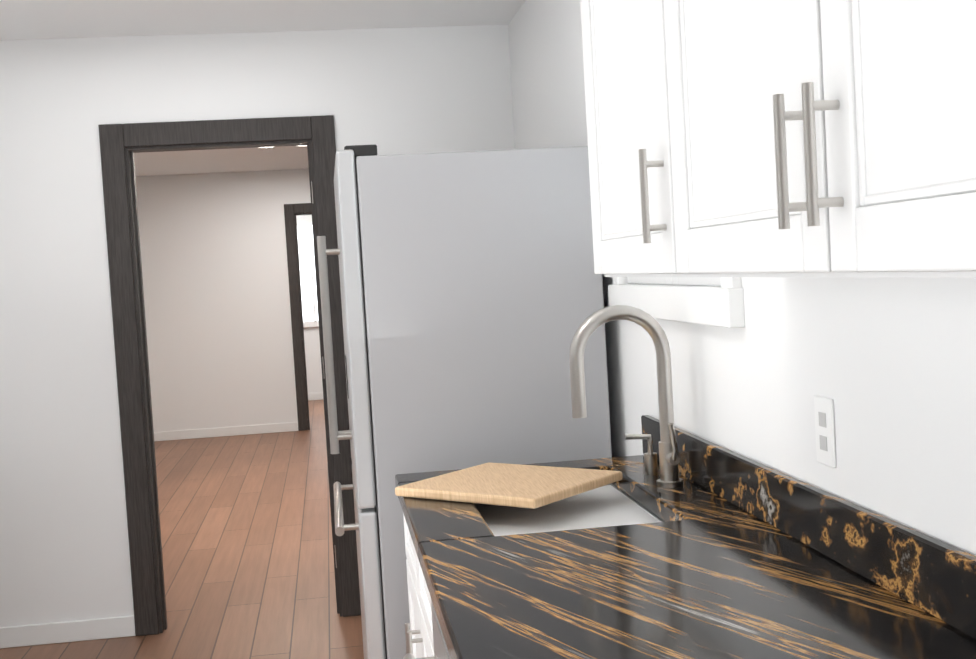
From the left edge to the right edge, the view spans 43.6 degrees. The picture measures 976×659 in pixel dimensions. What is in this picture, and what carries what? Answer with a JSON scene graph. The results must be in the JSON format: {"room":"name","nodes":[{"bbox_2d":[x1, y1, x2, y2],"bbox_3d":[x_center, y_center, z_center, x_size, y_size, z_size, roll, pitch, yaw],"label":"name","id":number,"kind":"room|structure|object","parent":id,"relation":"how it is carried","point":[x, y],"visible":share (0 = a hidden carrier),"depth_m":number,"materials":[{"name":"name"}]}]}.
{"room":"kitchen","nodes":[
{"label":"kitchen","id":0,"kind":"room"},
{"bbox_2d":[0,399,363,658],"bbox_3d":[-0.729,1.192,6.527,5.000,0.100,16.050,-4,3,-7],"label":"floor","id":1,"kind":"structure","parent":0,"point":[247,545],"depth_m":6.32,"materials":[{"name":"brown wood"}]},
{"bbox_2d":[403,599,450,658],"bbox_3d":[0.232,0.890,1.952,0.666,0.858,0.608,-4,3,-7],"label":"dishwasher","id":2,"kind":"object","parent":1,"relation":"on","point":[440,648],"visible":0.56,"depth_m":2.08,"materials":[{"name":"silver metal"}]},
{"bbox_2d":[317,144,611,658],"bbox_3d":[-0.104,0.344,3.913,0.798,1.787,0.960,-4,3,-7],"label":"refrigerator","id":3,"kind":"object","parent":1,"relation":"on","point":[471,288],"visible":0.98,"depth_m":3.42,"materials":[{"name":"silver metal"}]},
{"bbox_2d":[404,525,802,658],"bbox_3d":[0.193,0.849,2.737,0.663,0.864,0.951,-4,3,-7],"label":"base cabinet","id":4,"kind":"object","parent":1,"relation":"on","point":[675,543],"depth_m":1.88,"materials":[{"name":"white"}]},
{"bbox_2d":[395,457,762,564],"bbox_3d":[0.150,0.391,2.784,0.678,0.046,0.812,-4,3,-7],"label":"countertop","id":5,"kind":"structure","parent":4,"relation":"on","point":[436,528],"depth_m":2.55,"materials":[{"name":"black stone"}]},
{"bbox_2d":[395,462,622,508],"bbox_3d":[0.050,0.359,2.843,0.400,0.022,0.360,-1,4,38],"label":"cutting board","id":6,"kind":"object","parent":5,"relation":"on","point":[519,485],"visible":1,"depth_m":2.78,"materials":[{"name":"brown wood"}]},
{"bbox_2d":[475,481,698,552],"bbox_3d":[0.169,0.513,2.724,0.405,0.218,0.700,-4,3,-7],"label":"sink","id":7,"kind":"object","parent":5,"relation":"in","point":[608,514],"depth_m":2.64,"materials":[{"name":"silver metal"}]},
{"bbox_2d":[569,305,686,488],"bbox_3d":[0.312,0.153,2.726,0.246,0.416,0.104,-4,3,-7],"label":"faucet","id":8,"kind":"object","parent":5,"relation":"on","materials":[{"name":"silver metal"}]},
{"bbox_2d":[759,637,975,658],"bbox_3d":[0.394,0.918,1.162,0.678,0.864,0.990,-4,3,-7],"label":"base cabinet","id":9,"kind":"object","parent":1,"relation":"on","point":[956,649],"depth_m":1.55,"materials":[{"name":"white"}]},
{"bbox_2d":[135,169,310,431],"bbox_3d":[-1.468,-0.293,11.489,4.500,2.440,0.100,-4,3,-7],"label":"wall","id":10,"kind":"structure","parent":0,"point":[213,248],"depth_m":11.30,"materials":[{"name":"white paint"}]},
{"bbox_2d":[154,422,297,440],"bbox_3d":[-2.700,0.967,11.324,1.860,0.085,0.012,-4,3,-7],"label":"baseboard","id":11,"kind":"structure","parent":10,"relation":"attached to","point":[290,426],"depth_m":11.35,"materials":[{"name":"white wood"}]},
{"bbox_2d":[284,203,311,430],"bbox_3d":[-1.275,-0.145,11.512,1.150,2.120,0.118,-4,3,-7],"label":"trim","id":12,"kind":"structure","parent":10,"relation":"attached to","point":[292,212],"depth_m":11.39,"materials":[{"name":"black wood"}]},
{"bbox_2d":[0,24,514,626],"bbox_3d":[-1.090,0.013,5.070,2.500,2.440,0.100,-4,3,-7],"label":"wall","id":13,"kind":"structure","parent":0,"point":[64,546],"depth_m":4.96,"materials":[{"name":"white paint"}]},
{"bbox_2d":[0,615,135,648],"bbox_3d":[-1.851,1.243,4.966,0.810,0.085,0.012,-4,3,-7],"label":"baseboard","id":14,"kind":"structure","parent":13,"relation":"attached to","point":[64,632],"depth_m":4.98,"materials":[{"name":"white wood"}]},
{"bbox_2d":[98,115,360,635],"bbox_3d":[-1.050,0.186,5.083,0.940,2.090,0.136,-4,3,-7],"label":"trim","id":15,"kind":"structure","parent":13,"relation":"attached to","point":[121,145],"depth_m":5.00,"materials":[{"name":"black wood"}]},
{"bbox_2d":[0,0,524,175],"bbox_3d":[-0.874,-1.341,6.398,5.000,0.100,16.050,-4,3,-7],"label":"ceiling","id":16,"kind":"structure","parent":0,"point":[36,19],"depth_m":4.75,"materials":[{"name":"white paint"}]},
{"bbox_2d":[296,215,322,392],"bbox_3d":[-1.836,-0.413,14.262,4.500,2.440,0.100,-4,3,-7],"label":"wall","id":17,"kind":"structure","parent":0,"point":[313,359],"depth_m":14.22,"materials":[{"name":"white paint"}]},
{"bbox_2d":[297,219,318,327],"bbox_3d":[-2.039,-0.652,14.151,1.000,1.250,0.044,-4,3,-7],"label":"room window","id":18,"kind":"structure","parent":17,"relation":"in","point":[307,271],"depth_m":14.13,"materials":[{"name":"white"}]},
{"bbox_2d":[308,392,322,399],"bbox_3d":[-1.762,0.763,14.266,4.500,0.085,0.012,-4,3,-7],"label":"baseboard","id":19,"kind":"structure","parent":17,"relation":"attached to","point":[319,395],"depth_m":14.23,"materials":[{"name":"white wood"}]},
{"bbox_2d":[508,0,975,555],"bbox_3d":[0.629,0.073,1.979,0.100,2.440,6.680,-4,3,-7],"label":"wall","id":20,"kind":"structure","parent":0,"point":[886,366],"depth_m":2.11,"materials":[{"name":"white paint"}]},
{"bbox_2d":[580,0,651,276],"bbox_3d":[0.374,-0.532,1.891,0.348,0.886,0.575,-4,3,-7],"label":"upper cabinet","id":21,"kind":"object","parent":20,"relation":"attached to","point":[610,38],"depth_m":1.98,"materials":[{"name":"white wood"}]},
{"bbox_2d":[608,277,744,327],"bbox_3d":[0.472,-0.403,2.942,0.164,0.890,1.190,-4,3,-7],"label":"wall shelf","id":22,"kind":"object","parent":20,"relation":"attached to","point":[722,306],"visible":0.15,"depth_m":2.73,"materials":[{"name":"white wood"}]},
{"bbox_2d":[636,0,975,277],"bbox_3d":[0.467,-0.502,1.190,0.348,0.886,1.089,-4,3,-7],"label":"upper cabinet","id":23,"kind":"object","parent":20,"relation":"attached to","point":[789,138],"depth_m":1.17,"materials":[{"name":"white wood"}]},
{"bbox_2d":[814,395,835,467],"bbox_3d":[0.570,0.172,2.066,0.007,0.116,0.072,-4,3,-7],"label":"electrical outlet plate","id":24,"kind":"object","parent":20,"relation":"attached to","point":[825,430],"visible":1,"depth_m":2.06,"materials":[{"name":"white plastic"}]},
{"bbox_2d":[679,429,975,644],"bbox_3d":[0.585,0.333,1.955,0.022,0.105,2.562,-4,3,-7],"label":"backsplash","id":25,"kind":"structure","parent":20,"relation":"attached to","point":[935,578],"depth_m":1.94,"materials":[{"name":"black stone"}]}
]}

